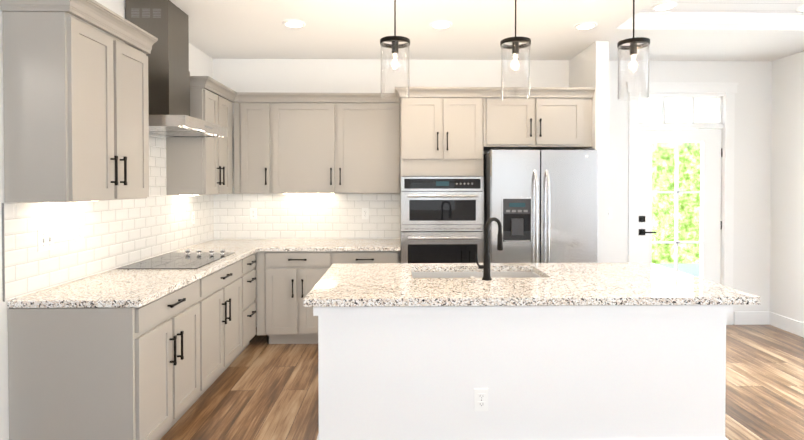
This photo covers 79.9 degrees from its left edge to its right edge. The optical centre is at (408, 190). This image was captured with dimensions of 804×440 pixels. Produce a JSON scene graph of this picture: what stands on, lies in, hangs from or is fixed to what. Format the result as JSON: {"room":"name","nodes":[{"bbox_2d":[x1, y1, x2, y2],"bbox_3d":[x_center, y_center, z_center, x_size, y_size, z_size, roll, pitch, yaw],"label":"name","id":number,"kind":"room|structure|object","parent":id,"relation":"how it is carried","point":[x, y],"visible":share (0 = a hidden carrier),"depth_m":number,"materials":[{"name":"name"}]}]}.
{"room":"kitchen","nodes":[
{"label":"kitchen","id":0,"kind":"room"},
{"bbox_2d":[0,0,212,439],"bbox_3d":[-1.995,-0.093,0.854,0.120,3.130,8.200,0,1,-1],"label":"wall","id":1,"kind":"structure","parent":0,"point":[200,63],"depth_m":2.33,"materials":[{"name":"paint"}]},
{"bbox_2d":[0,0,47,11],"bbox_3d":[-1.813,-0.915,2.300,0.300,0.098,0.072,0,1,-1],"label":"crown molding","id":2,"kind":"structure","parent":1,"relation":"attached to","point":[5,5],"depth_m":2.30,"materials":[{"name":"beige wood"}]},
{"bbox_2d":[3,11,148,202],"bbox_3d":[-1.792,-0.408,2.700,0.351,0.924,0.750,0,1,-1],"label":"upper cabinet","id":3,"kind":"object","parent":1,"relation":"attached to","point":[76,109],"visible":1,"depth_m":2.35,"materials":[{"name":"grey wood"}]},
{"bbox_2d":[48,0,157,53],"bbox_3d":[-1.633,-0.920,2.669,0.072,0.098,0.804,0,1,-1],"label":"crown molding","id":4,"kind":"structure","parent":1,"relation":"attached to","point":[94,13],"depth_m":2.59,"materials":[{"name":"beige wood"}]},
{"bbox_2d":[2,134,213,301],"bbox_3d":[-1.986,0.044,3.635,0.009,0.952,2.643,0,1,-1],"label":"tile backsplash","id":5,"kind":"structure","parent":1,"relation":"attached to","point":[125,232],"depth_m":3.06,"materials":[{"name":"grey tile"}]},
{"bbox_2d":[37,228,53,251],"bbox_3d":[-1.953,0.266,2.590,0.016,0.115,0.115,0,1,-1],"label":"outlet","id":6,"kind":"object","parent":5,"relation":"attached to","point":[45,239],"depth_m":2.58,"materials":[{"name":"white plastic"}]},
{"bbox_2d":[191,211,194,223],"bbox_3d":[-1.994,0.250,4.440,0.009,0.115,0.070,0,1,-1],"label":"outlet","id":7,"kind":"object","parent":5,"relation":"attached to","point":[193,212],"depth_m":4.44,"materials":[{"name":"white plastic"}]},
{"bbox_2d":[125,0,226,136],"bbox_3d":[-1.732,-0.886,3.550,0.496,0.908,0.760,0,1,-1],"label":"range hood","id":8,"kind":"object","parent":1,"relation":"attached to","point":[165,23],"visible":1,"depth_m":3.35,"materials":[{"name":"silver metal"}]},
{"bbox_2d":[190,76,195,87],"bbox_3d":[-1.845,-0.887,3.920,0.300,0.084,0.072,0,1,-1],"label":"crown molding","id":9,"kind":"structure","parent":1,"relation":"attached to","point":[192,78],"depth_m":3.92,"materials":[{"name":"beige wood"}]},
{"bbox_2d":[166,88,232,194],"bbox_3d":[-1.826,-0.408,4.290,0.355,0.882,0.690,0,1,-1],"label":"upper cabinet","id":10,"kind":"object","parent":1,"relation":"attached to","point":[198,165],"visible":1,"depth_m":3.96,"materials":[{"name":"grey wood"}]},
{"bbox_2d":[196,76,239,101],"bbox_3d":[-1.664,-0.891,4.218,0.072,0.084,0.660,0,1,-1],"label":"crown molding","id":11,"kind":"structure","parent":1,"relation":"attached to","point":[208,83],"depth_m":4.15,"materials":[{"name":"beige wood"}]},
{"bbox_2d":[240,92,399,102],"bbox_3d":[-0.893,-0.896,4.629,1.631,0.084,0.072,0,1,-1],"label":"crown molding","id":12,"kind":"structure","parent":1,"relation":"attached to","point":[248,97],"depth_m":4.63,"materials":[{"name":"beige wood"}]},
{"bbox_2d":[160,324,803,439],"bbox_3d":[0.292,1.497,0.921,7.535,0.050,8.480,0,1,-1],"label":"floor","id":13,"kind":"structure","parent":0,"point":[259,388],"depth_m":3.38,"materials":[{"name":"brown wood"}]},
{"bbox_2d":[8,280,199,439],"bbox_3d":[-1.642,1.011,2.748,0.650,0.874,0.781,0,1,-1],"label":"base cabinet","id":14,"kind":"object","parent":13,"relation":"on","point":[103,373],"visible":0.98,"depth_m":2.36,"materials":[{"name":"grey wood"}]},
{"bbox_2d":[187,260,241,409],"bbox_3d":[-1.659,1.001,3.557,0.650,0.874,0.838,0,1,-1],"label":"base cabinet","id":15,"kind":"object","parent":13,"relation":"on","point":[220,300],"visible":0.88,"depth_m":3.49,"materials":[{"name":"grey wood"}]},
{"bbox_2d":[7,239,270,307],"bbox_3d":[-1.660,0.540,3.660,0.660,0.038,2.619,0,1,-1],"label":"countertop","id":16,"kind":"structure","parent":15,"relation":"on","point":[125,288],"depth_m":2.72,"materials":[{"name":"stone"}]},
{"bbox_2d":[117,249,234,268],"bbox_3d":[-1.692,0.499,3.584,0.525,0.044,0.750,0,1,-1],"label":"glass cooktop","id":17,"kind":"object","parent":16,"relation":"in","point":[187,259],"visible":1,"depth_m":3.54,"materials":[{"name":"black glass"}]},
{"bbox_2d":[232,253,255,361],"bbox_3d":[-1.671,0.993,4.166,0.650,0.874,0.381,0,1,-1],"label":"base cabinet","id":18,"kind":"object","parent":13,"relation":"on","point":[248,275],"visible":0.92,"depth_m":4.14,"materials":[{"name":"grey wood"}]},
{"bbox_2d":[256,251,267,343],"bbox_3d":[-1.346,0.986,4.676,0.090,0.874,0.603,0,1,-1],"label":"base cabinet","id":19,"kind":"object","parent":13,"relation":"on","point":[260,268],"visible":0.21,"depth_m":4.37,"materials":[{"name":"beige wood"}]},
{"bbox_2d":[265,251,331,343],"bbox_3d":[-1.010,0.986,4.659,0.610,0.874,0.650,0,1,-1],"label":"base cabinet","id":20,"kind":"object","parent":13,"relation":"on","point":[292,278],"visible":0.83,"depth_m":4.37,"materials":[{"name":"grey wood"}]},
{"bbox_2d":[263,239,400,250],"bbox_3d":[-0.713,0.527,4.664,1.272,0.038,0.648,0,1,-1],"label":"countertop","id":21,"kind":"structure","parent":20,"relation":"on","point":[276,244],"depth_m":4.46,"materials":[{"name":"stone"}]},
{"bbox_2d":[332,251,398,263],"bbox_3d":[-0.401,0.986,4.671,0.610,0.874,0.650,0,1,-1],"label":"base cabinet","id":22,"kind":"object","parent":13,"relation":"on","point":[346,257],"visible":0.23,"depth_m":4.38,"materials":[{"name":"grey wood"}]},
{"bbox_2d":[400,98,483,262],"bbox_3d":[0.304,0.285,4.676,0.761,2.277,0.650,0,1,-1],"label":"tall cabinet","id":23,"kind":"object","parent":13,"relation":"on","point":[441,137],"visible":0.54,"depth_m":4.38,"materials":[{"name":"beige wood"}]},
{"bbox_2d":[401,177,483,262],"bbox_3d":[0.305,0.445,4.615,0.753,1.148,0.646,0,1,-1],"label":"double wall oven","id":24,"kind":"object","parent":23,"relation":"in","point":[442,219],"visible":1,"depth_m":4.35,"materials":[{"name":"grey metal"}]},
{"bbox_2d":[313,305,731,439],"bbox_3d":[0.575,1.007,2.940,2.120,0.876,1.051,0,1,-1],"label":"kitchen island","id":25,"kind":"object","parent":13,"relation":"on","point":[606,372],"visible":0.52,"depth_m":2.43,"materials":[{"name":"white wood"}]},
{"bbox_2d":[304,263,760,306],"bbox_3d":[0.620,0.550,2.932,2.299,0.038,1.067,0,1,-1],"label":"island countertop","id":26,"kind":"structure","parent":25,"relation":"on","point":[369,284],"depth_m":2.64,"materials":[{"name":"stone"}]},
{"bbox_2d":[412,271,539,277],"bbox_3d":[0.445,0.667,3.129,0.874,0.200,0.434,0,1,-1],"label":"undermount sink","id":27,"kind":"object","parent":26,"relation":"in","point":[519,274],"visible":0.02,"depth_m":3.33,"materials":[{"name":"silver metal"}]},
{"bbox_2d":[475,217,502,279],"bbox_3d":[0.488,0.345,2.890,0.183,0.369,0.119,0,1,-1],"label":"gooseneck faucet","id":28,"kind":"object","parent":26,"relation":"on","point":[485,266],"visible":1,"depth_m":2.85,"materials":[{"name":"black metal"}]},
{"bbox_2d":[483,149,597,262],"bbox_3d":[1.166,0.523,4.526,0.915,1.780,0.941,0,1,-1],"label":"refrigerator","id":29,"kind":"object","parent":13,"relation":"on","point":[541,206],"visible":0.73,"depth_m":4.12,"materials":[{"name":"grey metal"}]},
{"bbox_2d":[170,0,803,60],"bbox_3d":[0.292,-1.396,0.883,7.255,0.175,8.200,0,1,-1],"label":"ceiling","id":30,"kind":"structure","parent":0,"point":[727,30],"depth_m":4.02,"materials":[{"name":"paint"}]},
{"bbox_2d":[282,19,305,27],"bbox_3d":[-0.921,-1.340,3.861,0.183,0.012,0.183,1,1,44],"label":"recessed light","id":31,"kind":"object","parent":30,"relation":"in","point":[290,23],"depth_m":3.84,"materials":[{"name":"white plastic"}]},
{"bbox_2d":[380,0,409,99],"bbox_3d":[-0.081,-0.949,2.902,0.183,0.769,0.183,0,1,-1],"label":"pendant light","id":32,"kind":"object","parent":30,"relation":"hanging from","point":[395,45],"visible":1,"depth_m":2.89,"materials":[{"name":"clear glass"}]},
{"bbox_2d":[430,21,451,28],"bbox_3d":[0.265,-1.340,3.884,0.183,0.012,0.183,1,1,44],"label":"recessed light","id":33,"kind":"object","parent":30,"relation":"in","point":[447,24],"depth_m":3.86,"materials":[{"name":"white plastic"}]},
{"bbox_2d":[500,0,530,99],"bbox_3d":[0.652,-0.949,2.917,0.183,0.769,0.183,0,1,-1],"label":"pendant light","id":34,"kind":"object","parent":30,"relation":"hanging from","point":[515,46],"visible":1,"depth_m":2.90,"materials":[{"name":"clear glass"}]},
{"bbox_2d":[574,22,597,29],"bbox_3d":[1.447,-1.340,3.908,0.183,0.012,0.183,1,1,44],"label":"recessed light","id":35,"kind":"object","parent":30,"relation":"in","point":[584,25],"depth_m":3.88,"materials":[{"name":"white plastic"}]},
{"bbox_2d":[617,0,649,100],"bbox_3d":[1.377,-0.949,2.931,0.183,0.769,0.183,0,1,-1],"label":"pendant light","id":36,"kind":"object","parent":30,"relation":"hanging from","point":[633,47],"visible":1,"depth_m":2.92,"materials":[{"name":"clear glass"}]},
{"bbox_2d":[651,2,676,10],"bbox_3d":[2.036,-1.465,3.818,0.183,0.012,0.183,1,1,44],"label":"recessed light","id":37,"kind":"object","parent":30,"relation":"in","point":[664,5],"depth_m":3.81,"materials":[{"name":"white plastic"}]},
{"bbox_2d":[796,6,803,11],"bbox_3d":[3.226,-1.465,3.842,0.183,0.012,0.183,1,1,44],"label":"recessed light","id":38,"kind":"object","parent":30,"relation":"in","point":[801,9],"depth_m":3.87,"materials":[{"name":"white plastic"}]},
{"bbox_2d":[213,59,771,326],"bbox_3d":[0.209,-0.147,5.069,7.535,3.130,0.140,0,1,-1],"label":"wall","id":39,"kind":"structure","parent":0,"point":[752,181],"depth_m":5.04,"materials":[{"name":"paint"}]},
{"bbox_2d":[234,102,271,193],"bbox_3d":[-1.513,-0.414,4.784,0.360,0.882,0.355,0,1,-1],"label":"upper cabinet","id":40,"kind":"object","parent":39,"relation":"attached to","point":[252,149],"visible":0.98,"depth_m":4.65,"materials":[{"name":"grey wood"}]},
{"bbox_2d":[214,193,399,238],"bbox_3d":[-1.035,0.264,4.975,1.902,0.478,0.008,0,1,-1],"label":"tile backsplash","id":41,"kind":"structure","parent":39,"relation":"attached to","point":[279,215],"depth_m":4.97,"materials":[{"name":"grey tile"}]},
{"bbox_2d":[250,208,256,218],"bbox_3d":[-1.601,0.239,4.955,0.070,0.115,0.009,0,1,-1],"label":"outlet","id":42,"kind":"object","parent":41,"relation":"attached to","point":[253,211],"depth_m":4.95,"materials":[{"name":"white plastic"}]},
{"bbox_2d":[362,208,368,218],"bbox_3d":[-0.447,0.239,4.978,0.070,0.115,0.009,0,1,-1],"label":"outlet","id":43,"kind":"object","parent":41,"relation":"attached to","point":[365,211],"depth_m":4.98,"materials":[{"name":"white plastic"}]},
{"bbox_2d":[271,103,399,192],"bbox_3d":[-0.707,-0.415,4.815,1.252,0.882,0.316,0,1,-1],"label":"upper cabinet","id":44,"kind":"object","parent":39,"relation":"attached to","point":[335,147],"visible":1,"depth_m":4.64,"materials":[{"name":"grey wood"}]},
{"bbox_2d":[284,193,333,193],"bbox_3d":[-1.015,0.032,4.897,0.500,0.011,0.040,0,1,-1],"label":"under-cabinet light","id":45,"kind":"object","parent":44,"relation":"attached to","point":[284,193],"depth_m":4.88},
{"bbox_2d":[483,98,591,150],"bbox_3d":[1.186,-0.631,4.682,1.004,0.447,0.650,0,1,-1],"label":"upper cabinet","id":46,"kind":"object","parent":39,"relation":"attached to","point":[540,124],"visible":0.94,"depth_m":4.40,"materials":[{"name":"beige wood"}]},
{"bbox_2d":[638,129,721,283],"bbox_3d":[2.872,0.375,5.091,0.923,2.058,0.095,0,1,-1],"label":"exterior door","id":47,"kind":"structure","parent":39,"relation":"in","point":[710,228],"depth_m":5.09,"materials":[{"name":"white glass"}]},
{"bbox_2d":[626,82,738,324],"bbox_3d":[2.869,0.142,5.111,1.175,2.550,0.170,0,1,-1],"label":"door frame","id":48,"kind":"structure","parent":39,"relation":"attached to","point":[725,113],"depth_m":5.04,"materials":[{"name":"white wood"}]},
{"bbox_2d":[734,311,768,324],"bbox_3d":[3.628,1.351,5.079,0.350,0.135,0.015,0,1,-1],"label":"baseboard","id":49,"kind":"structure","parent":39,"relation":"attached to","point":[759,317],"depth_m":5.07,"materials":[{"name":"white wood"}]},
{"bbox_2d":[569,41,608,262],"bbox_3d":[1.749,0.033,4.691,0.120,2.779,0.679,0,1,-1],"label":"wall","id":50,"kind":"structure","parent":0,"point":[589,66],"depth_m":4.35,"materials":[{"name":"paint"}]},
{"bbox_2d":[395,87,594,101],"bbox_3d":[0.782,-0.895,4.499,1.819,0.084,0.344,0,1,-1],"label":"crown molding","id":51,"kind":"structure","parent":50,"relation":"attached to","point":[495,92],"depth_m":4.36,"materials":[{"name":"beige wood"}]},
{"bbox_2d":[770,51,803,322],"bbox_3d":[3.990,-0.093,0.904,0.140,3.130,8.340,0,1,-1],"label":"wall","id":52,"kind":"structure","parent":0,"point":[787,233],"depth_m":4.86,"materials":[{"name":"paint"}]},
{"bbox_2d":[769,311,803,336],"bbox_3d":[3.912,1.403,0.992,0.015,0.135,8.200,0,1,-1],"label":"baseboard","id":53,"kind":"structure","parent":52,"relation":"attached to","point":[772,319],"depth_m":4.85,"materials":[{"name":"white wood"}]},
{"label":"outside","id":54,"kind":"structure","parent":0,"visible":0},
{"bbox_2d":[638,98,715,263],"bbox_3d":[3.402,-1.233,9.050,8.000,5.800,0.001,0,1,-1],"label":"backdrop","id":55,"kind":"structure","parent":54,"point":[688,177],"depth_m":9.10,"materials":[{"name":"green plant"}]},
{"bbox_2d":[656,263,699,277],"bbox_3d":[3.441,1.451,7.155,8.000,0.080,3.859,0,1,-1],"label":"ground","id":56,"kind":"structure","parent":54,"point":[690,267],"depth_m":8.68,"materials":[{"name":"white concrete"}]}
]}

